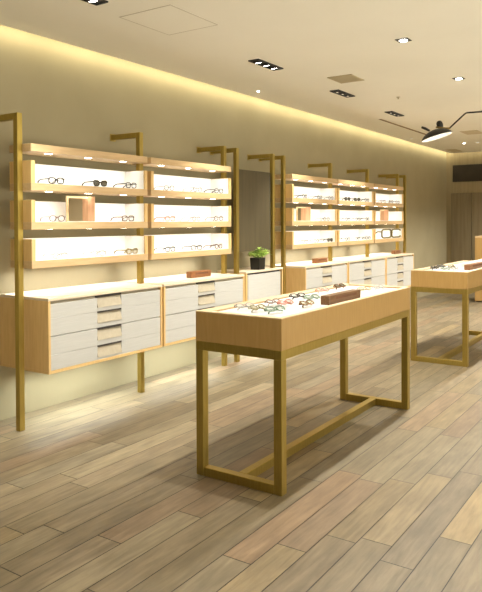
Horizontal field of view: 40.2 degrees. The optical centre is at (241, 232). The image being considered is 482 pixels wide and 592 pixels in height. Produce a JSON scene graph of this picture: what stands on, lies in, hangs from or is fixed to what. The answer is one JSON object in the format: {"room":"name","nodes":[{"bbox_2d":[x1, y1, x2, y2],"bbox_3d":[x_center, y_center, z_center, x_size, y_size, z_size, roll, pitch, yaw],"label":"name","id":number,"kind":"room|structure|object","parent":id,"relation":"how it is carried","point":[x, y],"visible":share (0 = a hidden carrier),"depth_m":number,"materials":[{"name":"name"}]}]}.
{"room":"shop","nodes":[
{"label":"shop","id":0,"kind":"room"},
{"bbox_2d":[0,25,446,420],"bbox_3d":[0.085,-0.199,7.570,0.120,3.100,15.070,0,1,34],"label":"wall","id":1,"kind":"structure","parent":0,"point":[66,95],"depth_m":6.16,"materials":[{"name":"paint"}]},
{"bbox_2d":[0,281,161,374],"bbox_3d":[-1.196,0.691,5.083,0.532,0.517,1.171,0,1,34],"label":"drawer cabinet","id":2,"kind":"object","parent":1,"relation":"attached to","point":[71,327],"visible":0.98,"depth_m":4.74,"materials":[{"name":"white wood"}]},
{"bbox_2d":[0,281,161,300],"bbox_3d":[-1.198,0.442,5.080,0.530,0.020,1.171,0,1,34],"label":"countertop","id":3,"kind":"structure","parent":2,"relation":"on","point":[52,294],"depth_m":4.96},
{"bbox_2d":[117,273,244,346],"bbox_3d":[-0.522,0.671,6.087,0.532,0.517,1.203,0,1,34],"label":"drawer cabinet","id":4,"kind":"object","parent":1,"relation":"attached to","point":[182,296],"visible":0.58,"depth_m":5.76,"materials":[{"name":"maple"},{"name":"white-washed wood"}]},
{"bbox_2d":[117,273,243,286],"bbox_3d":[-0.524,0.422,6.083,0.530,0.020,1.203,0,1,34],"label":"countertop","id":5,"kind":"structure","parent":4,"relation":"on","point":[171,280],"depth_m":5.90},
{"bbox_2d":[186,270,210,277],"bbox_3d":[-0.396,0.381,6.133,0.061,0.058,0.300,0,1,34],"label":"wooden block","id":6,"kind":"object","parent":5,"relation":"on","point":[199,273],"visible":1,"depth_m":6.08,"materials":[{"name":"brown wood"}]},
{"bbox_2d":[217,267,282,300],"bbox_3d":[0.107,0.650,7.172,0.368,0.517,0.747,0,1,34],"label":"lower cabinet","id":7,"kind":"object","parent":1,"relation":"attached to","point":[267,282],"visible":0.44,"depth_m":7.03,"materials":[{"name":"maple"},{"name":"white-washed wood"}]},
{"bbox_2d":[217,267,282,273],"bbox_3d":[0.106,0.401,7.168,0.368,0.020,0.747,0,1,34],"label":"countertop","id":8,"kind":"structure","parent":7,"relation":"on","point":[245,270],"depth_m":7.00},
{"bbox_2d":[248,247,271,269],"bbox_3d":[0.178,0.272,7.067,0.263,0.239,0.261,0,1,34],"label":"potted plant","id":9,"kind":"object","parent":8,"relation":"on","point":[256,263],"visible":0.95,"depth_m":7.03,"materials":[{"name":"green plant"}]},
{"bbox_2d":[266,260,347,293],"bbox_3d":[0.829,0.631,8.100,0.532,0.517,1.139,0,1,34],"label":"lower cabinet","id":10,"kind":"object","parent":1,"relation":"attached to","point":[301,275],"visible":0.54,"depth_m":7.73,"materials":[{"name":"maple"},{"name":"white-washed wood"}]},
{"bbox_2d":[266,260,347,267],"bbox_3d":[0.827,0.383,8.096,0.530,0.020,1.139,0,1,34],"label":"countertop","id":11,"kind":"structure","parent":10,"relation":"on","point":[301,264],"depth_m":7.87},
{"bbox_2d":[312,257,327,262],"bbox_3d":[0.978,0.341,8.180,0.061,0.058,0.310,0,1,34],"label":"wooden block","id":12,"kind":"object","parent":11,"relation":"on","point":[323,259],"visible":1,"depth_m":8.13,"materials":[{"name":"brown wood"}]},
{"bbox_2d":[332,256,385,285],"bbox_3d":[1.514,0.611,9.120,0.532,0.517,1.270,0,1,34],"label":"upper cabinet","id":13,"kind":"object","parent":1,"relation":"attached to","point":[371,270],"visible":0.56,"depth_m":9.01,"materials":[{"name":"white wood"}]},
{"bbox_2d":[332,256,385,262],"bbox_3d":[1.512,0.362,9.117,0.530,0.020,1.270,0,1,34],"label":"countertop","id":14,"kind":"structure","parent":13,"relation":"on","point":[350,259],"depth_m":9.08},
{"bbox_2d":[355,252,413,286],"bbox_3d":[2.208,0.591,10.154,0.532,0.517,1.171,0,1,34],"label":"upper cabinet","id":15,"kind":"object","parent":1,"relation":"attached to","point":[399,267],"visible":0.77,"depth_m":10.00,"materials":[{"name":"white wood"}]},
{"bbox_2d":[355,252,413,257],"bbox_3d":[2.206,0.342,10.150,0.530,0.020,1.171,0,1,34],"label":"countertop","id":16,"kind":"structure","parent":15,"relation":"on","point":[388,255],"depth_m":10.12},
{"bbox_2d":[391,250,400,253],"bbox_3d":[2.431,0.299,10.335,0.061,0.055,0.260,0,1,34],"label":"wooden block","id":17,"kind":"object","parent":16,"relation":"on","point":[392,251],"visible":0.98,"depth_m":10.26,"materials":[{"name":"brown wood"}]},
{"bbox_2d":[0,292,481,591],"bbox_3d":[2.972,1.365,5.591,7.100,0.080,14.950,0,1,34],"label":"floor","id":18,"kind":"structure","parent":0,"point":[102,491],"depth_m":3.60,"materials":[{"name":"brown wood"}]},
{"bbox_2d":[0,112,24,431],"bbox_3d":[-1.644,0.264,4.594,0.332,2.190,0.063,0,1,34],"label":"post","id":19,"kind":"object","parent":18,"relation":"on","point":[16,117],"visible":1,"depth_m":4.50,"materials":[{"name":"gold metal"}]},
{"bbox_2d":[9,160,146,195],"bbox_3d":[-1.195,-0.401,5.011,0.231,0.207,1.169,0,1,34],"label":"display shelf","id":20,"kind":"object","parent":19,"relation":"attached to","point":[74,177],"visible":0.98,"depth_m":5.01,"materials":[{"name":"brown wood"}]},
{"bbox_2d":[37,177,64,183],"bbox_3d":[-1.369,-0.372,4.725,0.147,0.047,0.146,1,1,39],"label":"eyeglasses","id":21,"kind":"object","parent":20,"relation":"in","point":[63,179],"visible":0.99,"depth_m":4.69,"materials":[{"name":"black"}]},
{"bbox_2d":[82,180,107,186],"bbox_3d":[-1.133,-0.380,5.075,0.148,0.049,0.150,1,1,37],"label":"eyeglasses","id":22,"kind":"object","parent":20,"relation":"in","point":[95,182],"visible":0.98,"depth_m":5.03,"materials":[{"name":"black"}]},
{"bbox_2d":[113,182,136,187],"bbox_3d":[-0.949,-0.384,5.351,0.147,0.047,0.146,0,1,29],"label":"eyeglasses","id":23,"kind":"object","parent":20,"relation":"in","point":[130,184],"visible":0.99,"depth_m":5.30,"materials":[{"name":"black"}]},
{"bbox_2d":[9,143,146,164],"bbox_3d":[-1.196,-0.592,5.008,0.231,0.053,1.169,0,1,34],"label":"shelf","id":24,"kind":"object","parent":19,"relation":"attached to","point":[29,148],"visible":1,"depth_m":4.86,"materials":[{"name":"brown wood"}]},
{"bbox_2d":[10,236,147,268],"bbox_3d":[-1.193,0.134,5.021,0.231,0.202,1.169,0,1,34],"label":"display shelf","id":25,"kind":"object","parent":19,"relation":"attached to","point":[34,249],"visible":0.94,"depth_m":5.03,"materials":[{"name":"brown wood"}]},
{"bbox_2d":[42,252,67,258],"bbox_3d":[-1.348,0.162,4.761,0.145,0.045,0.137,1,1,42],"label":"eyeglasses","id":26,"kind":"object","parent":25,"relation":"in","point":[63,252],"visible":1,"depth_m":4.72,"materials":[{"name":"white plastic"}]},
{"bbox_2d":[82,250,105,255],"bbox_3d":[-1.135,0.155,5.077,0.137,0.045,0.145,-1,1,-44],"label":"eyeglasses","id":27,"kind":"object","parent":25,"relation":"in","point":[101,250],"visible":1,"depth_m":5.04,"materials":[{"name":"white plastic"}]},
{"bbox_2d":[113,248,137,253],"bbox_3d":[-0.943,0.147,5.366,0.148,0.049,0.150,0,1,32],"label":"eyeglasses","id":28,"kind":"object","parent":25,"relation":"in","point":[127,249],"visible":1,"depth_m":5.34,"materials":[{"name":"gold metal"}]},
{"bbox_2d":[10,200,147,229],"bbox_3d":[-1.194,-0.133,5.016,0.231,0.204,1.169,0,1,34],"label":"display shelf","id":29,"kind":"object","parent":19,"relation":"attached to","point":[33,210],"visible":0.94,"depth_m":4.95,"materials":[{"name":"brown wood"}]},
{"bbox_2d":[40,215,64,221],"bbox_3d":[-1.361,-0.104,4.738,0.145,0.045,0.137,1,1,44],"label":"eyeglasses","id":30,"kind":"object","parent":29,"relation":"in","point":[51,215],"visible":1,"depth_m":4.70,"materials":[{"name":"white"}]},
{"bbox_2d":[66,196,94,220],"bbox_3d":[-1.196,-0.179,4.905,0.077,0.187,0.217,0,1,34],"label":"mirror","id":31,"kind":"object","parent":29,"relation":"in","point":[78,208],"visible":1,"depth_m":4.93,"materials":[{"name":"brown wood"}]},
{"bbox_2d":[68,198,87,220],"bbox_3d":[-1.217,-0.174,4.920,0.002,0.169,0.190,0,1,34],"label":"mirror glass","id":32,"kind":"object","parent":31,"relation":"attached to","point":[77,207],"depth_m":4.91,"materials":[{"name":"white"}]},
{"bbox_2d":[110,215,133,220],"bbox_3d":[-0.964,-0.117,5.331,0.147,0.047,0.146,1,1,38],"label":"eyeglasses","id":33,"kind":"object","parent":29,"relation":"in","point":[124,215],"visible":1,"depth_m":5.29,"materials":[{"name":"white"}]},
{"bbox_2d":[110,132,144,392],"bbox_3d":[-0.967,0.244,5.602,0.332,2.190,0.063,0,1,34],"label":"post","id":34,"kind":"object","parent":18,"relation":"on","point":[138,135],"visible":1,"depth_m":5.51,"materials":[{"name":"gold metal"}]},
{"bbox_2d":[131,171,230,199],"bbox_3d":[-0.519,-0.421,6.018,0.231,0.207,1.167,0,1,34],"label":"display tray","id":35,"kind":"object","parent":34,"relation":"attached to","point":[179,183],"visible":0.88,"depth_m":6.11,"materials":[{"name":"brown wood"}]},
{"bbox_2d":[204,188,222,192],"bbox_3d":[-0.270,-0.404,6.362,0.147,0.047,0.146,1,1,36],"label":"eyeglasses","id":36,"kind":"object","parent":35,"relation":"in","point":[218,190],"visible":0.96,"depth_m":6.32,"materials":[{"name":"white"}]},
{"bbox_2d":[132,233,230,259],"bbox_3d":[-0.517,0.115,6.028,0.231,0.202,1.167,0,1,34],"label":"display tray","id":37,"kind":"object","parent":34,"relation":"attached to","point":[179,241],"visible":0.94,"depth_m":6.12,"materials":[{"name":"brown wood"}]},
{"bbox_2d":[154,246,175,251],"bbox_3d":[-0.674,0.140,5.767,0.147,0.047,0.146,0,1,34],"label":"eyeglasses","id":38,"kind":"object","parent":37,"relation":"in","point":[172,246],"visible":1,"depth_m":5.74,"materials":[{"name":"white plastic"}]},
{"bbox_2d":[182,245,201,249],"bbox_3d":[-0.457,0.134,6.086,0.146,0.047,0.147,-1,1,-43],"label":"eyeglasses","id":39,"kind":"object","parent":37,"relation":"in","point":[195,246],"visible":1,"depth_m":6.04,"materials":[{"name":"white plastic"}]},
{"bbox_2d":[203,244,221,248],"bbox_3d":[-0.278,0.128,6.356,0.148,0.049,0.150,0,1,28],"label":"eyeglasses","id":40,"kind":"object","parent":37,"relation":"in","point":[214,244],"visible":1,"depth_m":6.31,"materials":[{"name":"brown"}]},
{"bbox_2d":[148,204,230,227],"bbox_3d":[-0.518,-0.152,6.023,0.231,0.204,1.167,0,1,34],"label":"display tray","id":41,"kind":"object","parent":34,"relation":"attached to","point":[179,211],"visible":0.88,"depth_m":6.12,"materials":[{"name":"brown wood"}]},
{"bbox_2d":[154,216,175,220],"bbox_3d":[-0.674,-0.126,5.764,0.147,0.047,0.146,0,1,35],"label":"eyeglasses","id":42,"kind":"object","parent":41,"relation":"in","point":[165,217],"visible":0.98,"depth_m":5.72,"materials":[{"name":"white"}]},
{"bbox_2d":[180,216,200,220],"bbox_3d":[-0.470,-0.130,6.068,0.145,0.045,0.137,0,1,32],"label":"eyeglasses","id":43,"kind":"object","parent":41,"relation":"in","point":[193,216],"visible":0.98,"depth_m":6.02,"materials":[{"name":"white"}]},
{"bbox_2d":[205,216,222,220],"bbox_3d":[-0.264,-0.139,6.371,0.130,0.050,0.146,-1,1,-44],"label":"eyeglasses","id":44,"kind":"object","parent":41,"relation":"in","point":[215,216],"visible":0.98,"depth_m":6.33,"materials":[{"name":"white"}]},
{"bbox_2d":[197,146,226,365],"bbox_3d":[-0.292,0.225,6.609,0.332,2.190,0.063,0,1,34],"label":"post","id":45,"kind":"object","parent":18,"relation":"on","point":[222,149],"visible":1,"depth_m":6.51,"materials":[{"name":"gold metal"}]},
{"bbox_2d":[131,157,230,172],"bbox_3d":[-0.520,-0.612,6.015,0.231,0.053,1.167,0,1,34],"label":"shelf","id":46,"kind":"object","parent":45,"relation":"attached to","point":[151,162],"visible":0.95,"depth_m":5.88,"materials":[{"name":"brown wood"}]},
{"bbox_2d":[210,148,239,361],"bbox_3d":[-0.169,0.221,6.792,0.332,2.190,0.063,0,1,34],"label":"post","id":47,"kind":"object","parent":18,"relation":"on","point":[235,151],"visible":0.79,"depth_m":6.69,"materials":[{"name":"gold metal"}]},
{"bbox_2d":[239,169,270,251],"bbox_3d":[0.120,-0.234,7.017,0.050,0.850,0.656,0,1,34],"label":"wall panel","id":48,"kind":"object","parent":47,"relation":"attached to","point":[254,186],"visible":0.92,"depth_m":7.00,"materials":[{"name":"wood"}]},
{"bbox_2d":[247,154,274,267],"bbox_3d":[0.227,0.209,7.382,0.332,2.190,0.063,0,1,34],"label":"post","id":49,"kind":"object","parent":18,"relation":"on","point":[261,156],"visible":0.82,"depth_m":7.28,"materials":[{"name":"gold metal"}]},
{"bbox_2d":[259,155,285,293],"bbox_3d":[0.359,0.205,7.578,0.332,2.190,0.063,0,1,34],"label":"post","id":50,"kind":"object","parent":18,"relation":"on","point":[282,158],"visible":0.6,"depth_m":7.48,"materials":[{"name":"gold metal"}]},
{"bbox_2d":[275,208,336,225],"bbox_3d":[0.805,-0.192,7.995,0.231,0.204,1.157,0,1,34],"label":"display tray","id":51,"kind":"object","parent":50,"relation":"attached to","point":[318,214],"visible":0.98,"depth_m":7.96,"materials":[{"name":"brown wood"}]},
{"bbox_2d":[296,207,310,220],"bbox_3d":[0.736,-0.225,7.783,0.077,0.165,0.220,0,1,34],"label":"box","id":52,"kind":"object","parent":51,"relation":"in","point":[302,213],"visible":1,"depth_m":7.83,"materials":[{"name":"brown wood"}]},
{"bbox_2d":[298,208,305,220],"bbox_3d":[0.715,-0.220,7.798,0.002,0.147,0.193,0,1,34],"label":"mirror glass","id":53,"kind":"object","parent":52,"relation":"attached to","point":[301,211],"depth_m":7.80,"materials":[{"name":"white"}]},
{"bbox_2d":[196,283,409,495],"bbox_3d":[0.515,0.890,4.376,0.562,0.930,1.932,0,1,34],"label":"display table","id":54,"kind":"object","parent":18,"relation":"on","point":[279,336],"visible":0.93,"depth_m":3.72,"materials":[{"name":"brown wood"}]},
{"bbox_2d":[234,303,253,309],"bbox_3d":[0.022,0.427,3.820,0.137,0.037,0.041,-1,1,-34],"label":"eyeglasses","id":55,"kind":"object","parent":54,"relation":"on","point":[243,306],"visible":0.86,"depth_m":3.82,"materials":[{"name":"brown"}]},
{"bbox_2d":[248,304,265,311],"bbox_3d":[0.095,0.427,3.732,0.130,0.039,0.046,-1,1,-44],"label":"eyeglasses","id":56,"kind":"object","parent":54,"relation":"on","point":[249,307],"visible":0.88,"depth_m":3.73,"materials":[{"name":"beige"}]},
{"bbox_2d":[264,298,280,305],"bbox_3d":[0.197,0.423,4.020,0.041,0.037,0.137,1,1,42],"label":"eyeglasses","id":57,"kind":"object","parent":54,"relation":"on","point":[273,300],"visible":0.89,"depth_m":4.01,"materials":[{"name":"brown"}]},
{"bbox_2d":[264,305,285,313],"bbox_3d":[0.190,0.429,3.668,0.146,0.039,0.043,-1,1,-38],"label":"eyeglasses","id":58,"kind":"object","parent":54,"relation":"on","point":[273,309],"visible":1,"depth_m":3.67,"materials":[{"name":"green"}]},
{"bbox_2d":[277,299,293,304],"bbox_3d":[0.269,0.423,3.970,0.046,0.040,0.150,1,1,38],"label":"eyeglasses","id":59,"kind":"object","parent":54,"relation":"on","point":[285,302],"visible":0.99,"depth_m":3.97,"materials":[{"name":"pink"}]},
{"bbox_2d":[289,293,304,299],"bbox_3d":[0.374,0.416,4.330,0.146,0.039,0.043,-1,1,-41],"label":"eyeglasses","id":60,"kind":"object","parent":54,"relation":"on","point":[290,295],"visible":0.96,"depth_m":4.33,"materials":[{"name":"white"}]},
{"bbox_2d":[299,299,314,307],"bbox_3d":[0.393,0.423,3.931,0.045,0.040,0.150,1,1,36],"label":"eyeglasses","id":61,"kind":"object","parent":54,"relation":"on","point":[306,303],"visible":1,"depth_m":3.92,"materials":[{"name":"beige plastic"}]},
{"bbox_2d":[303,294,319,299],"bbox_3d":[0.458,0.418,4.244,0.044,0.039,0.146,1,1,44],"label":"eyeglasses","id":62,"kind":"object","parent":54,"relation":"on","point":[311,296],"visible":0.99,"depth_m":4.24,"materials":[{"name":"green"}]},
{"bbox_2d":[315,287,328,292],"bbox_3d":[0.581,0.410,4.690,0.137,0.037,0.041,-1,1,-43],"label":"eyeglasses","id":63,"kind":"object","parent":54,"relation":"on","point":[321,290],"visible":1,"depth_m":4.69,"materials":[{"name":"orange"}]},
{"bbox_2d":[333,283,345,289],"bbox_3d":[0.745,0.404,4.964,0.044,0.039,0.146,1,1,40],"label":"eyeglasses","id":64,"kind":"object","parent":54,"relation":"on","point":[340,285],"visible":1,"depth_m":4.95,"materials":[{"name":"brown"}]},
{"bbox_2d":[321,289,359,304],"bbox_3d":[0.644,0.411,4.231,0.061,0.056,0.470,0,1,34],"label":"wooden block","id":65,"kind":"object","parent":54,"relation":"on","point":[333,298],"visible":0.93,"depth_m":4.16,"materials":[{"name":"brown wood"}]},
{"bbox_2d":[357,286,371,290],"bbox_3d":[0.893,0.408,4.760,0.137,0.037,0.041,-1,1,-36],"label":"eyeglasses","id":66,"kind":"object","parent":54,"relation":"on","point":[364,288],"visible":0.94,"depth_m":4.76,"materials":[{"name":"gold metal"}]},
{"bbox_2d":[308,163,331,260],"bbox_3d":[1.029,0.186,8.576,0.332,2.190,0.063,0,1,34],"label":"post","id":67,"kind":"object","parent":18,"relation":"on","point":[329,165],"visible":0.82,"depth_m":8.47,"materials":[{"name":"gold metal"}]},
{"bbox_2d":[275,230,336,248],"bbox_3d":[0.806,0.075,7.999,0.231,0.202,1.157,0,1,34],"label":"display tray","id":68,"kind":"object","parent":67,"relation":"attached to","point":[291,236],"visible":0.97,"depth_m":8.06,"materials":[{"name":"brown wood"}]},
{"bbox_2d":[319,238,332,241],"bbox_3d":[1.068,0.089,8.361,0.147,0.047,0.146,1,1,38],"label":"eyeglasses","id":69,"kind":"object","parent":68,"relation":"in","point":[328,239],"visible":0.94,"depth_m":8.31,"materials":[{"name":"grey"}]},
{"bbox_2d":[275,184,336,204],"bbox_3d":[0.804,-0.460,7.990,0.231,0.207,1.157,0,1,34],"label":"display tray","id":70,"kind":"object","parent":67,"relation":"attached to","point":[291,190],"visible":0.97,"depth_m":8.03,"materials":[{"name":"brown wood"}]},
{"bbox_2d":[275,174,336,183],"bbox_3d":[0.803,-0.651,7.987,0.231,0.053,1.157,0,1,34],"label":"shelf","id":71,"kind":"object","parent":67,"relation":"attached to","point":[289,177],"visible":0.98,"depth_m":7.82,"materials":[{"name":"brown wood"}]},
{"bbox_2d":[323,188,373,205],"bbox_3d":[1.474,-0.480,8.988,0.231,0.207,1.156,0,1,34],"label":"display tray","id":72,"kind":"object","parent":67,"relation":"attached to","point":[341,194],"visible":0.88,"depth_m":9.18,"materials":[{"name":"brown wood"}]},
{"bbox_2d":[327,179,373,187],"bbox_3d":[1.473,-0.671,8.984,0.231,0.053,1.156,0,1,34],"label":"shelf","id":73,"kind":"object","parent":67,"relation":"attached to","point":[339,182],"visible":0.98,"depth_m":8.93,"materials":[{"name":"brown wood"}]},
{"bbox_2d":[337,229,373,245],"bbox_3d":[1.476,0.056,8.997,0.231,0.202,1.156,0,1,34],"label":"display tray","id":74,"kind":"object","parent":67,"relation":"attached to","point":[344,233],"visible":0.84,"depth_m":9.25,"materials":[{"name":"brown wood"}]},
{"bbox_2d":[337,209,373,224],"bbox_3d":[1.474,-0.211,8.992,0.231,0.204,1.156,0,1,34],"label":"display tray","id":75,"kind":"object","parent":67,"relation":"attached to","point":[342,214],"visible":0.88,"depth_m":9.24,"materials":[{"name":"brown wood"}]},
{"bbox_2d":[347,169,368,256],"bbox_3d":[1.698,0.166,9.573,0.332,2.190,0.063,0,1,34],"label":"post","id":76,"kind":"object","parent":18,"relation":"on","point":[366,171],"visible":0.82,"depth_m":9.47,"materials":[{"name":"gold metal"}]},
{"bbox_2d":[374,228,402,242],"bbox_3d":[2.145,0.036,9.995,0.231,0.202,1.158,0,1,34],"label":"display tray","id":77,"kind":"object","parent":76,"relation":"attached to","point":[386,233],"visible":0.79,"depth_m":10.20,"materials":[{"name":"brown wood"}]},
{"bbox_2d":[376,228,400,238],"bbox_3d":[2.249,0.006,10.132,0.163,0.150,0.795,0,1,34],"label":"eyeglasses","id":78,"kind":"object","parent":77,"relation":"in","point":[382,230],"visible":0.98,"depth_m":10.07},
{"bbox_2d":[374,210,402,224],"bbox_3d":[2.144,-0.231,9.990,0.231,0.204,1.158,0,1,34],"label":"display tray","id":79,"kind":"object","parent":76,"relation":"attached to","point":[394,217],"visible":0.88,"depth_m":10.37,"materials":[{"name":"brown wood"}]},
{"bbox_2d":[380,210,387,220],"bbox_3d":[2.145,-0.267,9.883,0.077,0.165,0.150,0,1,34],"label":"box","id":80,"kind":"object","parent":79,"relation":"in","point":[383,213],"visible":1,"depth_m":9.92,"materials":[{"name":"brown wood"}]},
{"bbox_2d":[378,174,398,249],"bbox_3d":[2.368,0.146,10.572,0.332,2.190,0.063,0,1,34],"label":"post","id":81,"kind":"object","parent":18,"relation":"on","point":[379,175],"visible":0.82,"depth_m":10.47,"materials":[{"name":"gold metal"}]},
{"bbox_2d":[362,184,402,190],"bbox_3d":[2.143,-0.690,9.982,0.231,0.053,1.158,0,1,34],"label":"shelf","id":82,"kind":"object","parent":81,"relation":"attached to","point":[376,186],"visible":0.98,"depth_m":9.84,"materials":[{"name":"brown wood"}]},
{"bbox_2d":[369,192,402,206],"bbox_3d":[2.143,-0.499,9.986,0.231,0.207,1.158,0,1,34],"label":"display tray","id":83,"kind":"object","parent":81,"relation":"attached to","point":[395,197],"visible":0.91,"depth_m":10.25,"materials":[{"name":"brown wood"}]},
{"bbox_2d":[386,175,405,252],"bbox_3d":[2.550,0.141,10.842,0.332,2.190,0.063,0,1,34],"label":"post","id":84,"kind":"object","parent":18,"relation":"on","point":[400,176],"visible":0.65,"depth_m":10.73,"materials":[{"name":"gold metal"}]},
{"bbox_2d":[411,260,481,366],"bbox_3d":[2.512,0.831,7.391,0.569,0.930,1.932,0,1,34],"label":"display table","id":85,"kind":"object","parent":18,"relation":"on","point":[461,281],"visible":0.99,"depth_m":6.62,"materials":[{"name":"brown wood"}]},
{"bbox_2d":[461,259,481,267],"bbox_3d":[2.715,0.348,7.610,0.090,0.050,0.950,0,1,34],"label":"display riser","id":86,"kind":"object","parent":85,"relation":"on","point":[479,260],"visible":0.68,"depth_m":7.32,"materials":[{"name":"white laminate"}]},
{"bbox_2d":[464,262,481,269],"bbox_3d":[2.498,0.355,7.063,0.061,0.056,0.560,0,1,34],"label":"wooden block","id":87,"kind":"object","parent":85,"relation":"on","point":[475,265],"visible":1,"depth_m":6.93,"materials":[{"name":"brown wood"}]},
{"bbox_2d":[475,236,481,301],"bbox_3d":[4.880,0.637,11.432,1.450,1.160,0.600,0,1,34],"label":"cabinet","id":88,"kind":"object","parent":18,"relation":"on","point":[478,239],"depth_m":11.55,"materials":[{"name":"brown wood"}]},
{"bbox_2d":[0,0,481,152],"bbox_3d":[3.019,-1.495,5.430,6.880,0.015,14.830,0,1,34],"label":"ceiling","id":89,"kind":"structure","parent":0,"point":[313,41],"depth_m":5.26,"materials":[{"name":"paint"}]},
{"bbox_2d":[82,0,107,5],"bbox_3d":[-0.993,-1.442,3.975,0.105,0.034,0.420,0,1,34],"label":"ceiling spotlight slot","id":90,"kind":"object","parent":89,"relation":"attached to","point":[94,2],"visible":1,"depth_m":4.12,"materials":[{"name":"black metal"}]},
{"bbox_2d":[120,5,217,34],"bbox_3d":[-0.494,-1.458,4.530,0.450,0.002,0.520,0,1,34],"label":"ceiling access panel","id":91,"kind":"object","parent":89,"relation":"attached to","point":[168,19],"visible":1,"depth_m":4.51,"materials":[{"name":"paint"}]},
{"bbox_2d":[248,59,283,70],"bbox_3d":[0.220,-1.478,5.792,0.105,0.034,0.420,0,1,34],"label":"ceiling spotlight slot","id":92,"kind":"object","parent":89,"relation":"attached to","point":[259,62],"visible":1,"depth_m":5.76,"materials":[{"name":"black metal"}]},
{"bbox_2d":[330,89,354,97],"bbox_3d":[1.095,-1.502,7.113,0.105,0.015,0.420,0,1,34],"label":"ceiling spotlight slot","id":93,"kind":"object","parent":89,"relation":"attached to","point":[339,92],"visible":1,"depth_m":7.08,"materials":[{"name":"black metal"}]},
{"bbox_2d":[327,74,363,83],"bbox_3d":[1.015,-1.493,6.384,0.250,0.007,0.310,0,1,34],"label":"ceiling vent","id":94,"kind":"object","parent":89,"relation":"in","point":[347,78],"visible":1,"depth_m":6.36,"materials":[{"name":"paint"}]},
{"bbox_2d":[385,111,403,116],"bbox_3d":[1.973,-1.529,8.475,0.105,0.015,0.420,0,1,34],"label":"ceiling spotlight slot","id":95,"kind":"object","parent":89,"relation":"attached to","point":[393,113],"visible":1,"depth_m":8.44,"materials":[{"name":"black metal"}]},
{"bbox_2d":[378,119,425,134],"bbox_3d":[2.486,-1.559,9.828,0.044,0.005,2.172,0,1,34],"label":"ceiling vent","id":96,"kind":"object","parent":89,"relation":"in","point":[378,119],"visible":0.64,"depth_m":9.56,"materials":[{"name":"brown metal"}]},
{"bbox_2d":[395,38,411,42],"bbox_3d":[1.238,-1.470,5.030,0.100,0.009,0.100,0,1,34],"label":"recessed light","id":97,"kind":"object","parent":89,"relation":"in","point":[401,40],"visible":1,"depth_m":5.01,"materials":[{"name":"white metal"}]},
{"bbox_2d":[421,111,481,141],"bbox_3d":[2.602,-1.280,7.263,1.232,0.477,0.355,0,1,34],"label":"ceiling lamp","id":98,"kind":"object","parent":89,"relation":"attached to","point":[442,131],"visible":1,"depth_m":7.45,"materials":[{"name":"black metal"}]},
{"bbox_2d":[447,149,461,151],"bbox_3d":[4.181,-1.619,12.941,0.200,0.006,0.500,0,1,34],"label":"ceiling vent","id":99,"kind":"object","parent":89,"relation":"in","point":[451,150],"visible":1,"depth_m":12.90,"materials":[{"name":"paint"}]},
{"bbox_2d":[460,130,481,134],"bbox_3d":[3.605,-1.571,10.287,0.260,0.006,0.450,0,1,34],"label":"ceiling vent","id":100,"kind":"object","parent":89,"relation":"in","point":[469,132],"visible":1,"depth_m":10.28,"materials":[{"name":"paint"}]},
{"bbox_2d":[446,151,481,262],"bbox_3d":[7.206,-0.298,11.792,7.000,3.100,0.120,0,1,34],"label":"wall","id":101,"kind":"structure","parent":0,"point":[466,158],"depth_m":13.59,"materials":[{"name":"brown painted plaster"}]},
{"bbox_2d":[451,192,481,262],"bbox_3d":[4.863,0.185,13.284,1.252,2.000,0.030,0,1,34],"label":"door","id":102,"kind":"structure","parent":101,"relation":"in","point":[466,208],"depth_m":13.45,"materials":[{"name":"brown wood"}]},
{"bbox_2d":[453,164,481,181],"bbox_3d":[5.307,-1.214,12.958,2.265,0.345,0.030,0,1,34],"label":"window","id":103,"kind":"structure","parent":101,"relation":"in","point":[471,172],"depth_m":13.41,"materials":[{"name":"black glass"}]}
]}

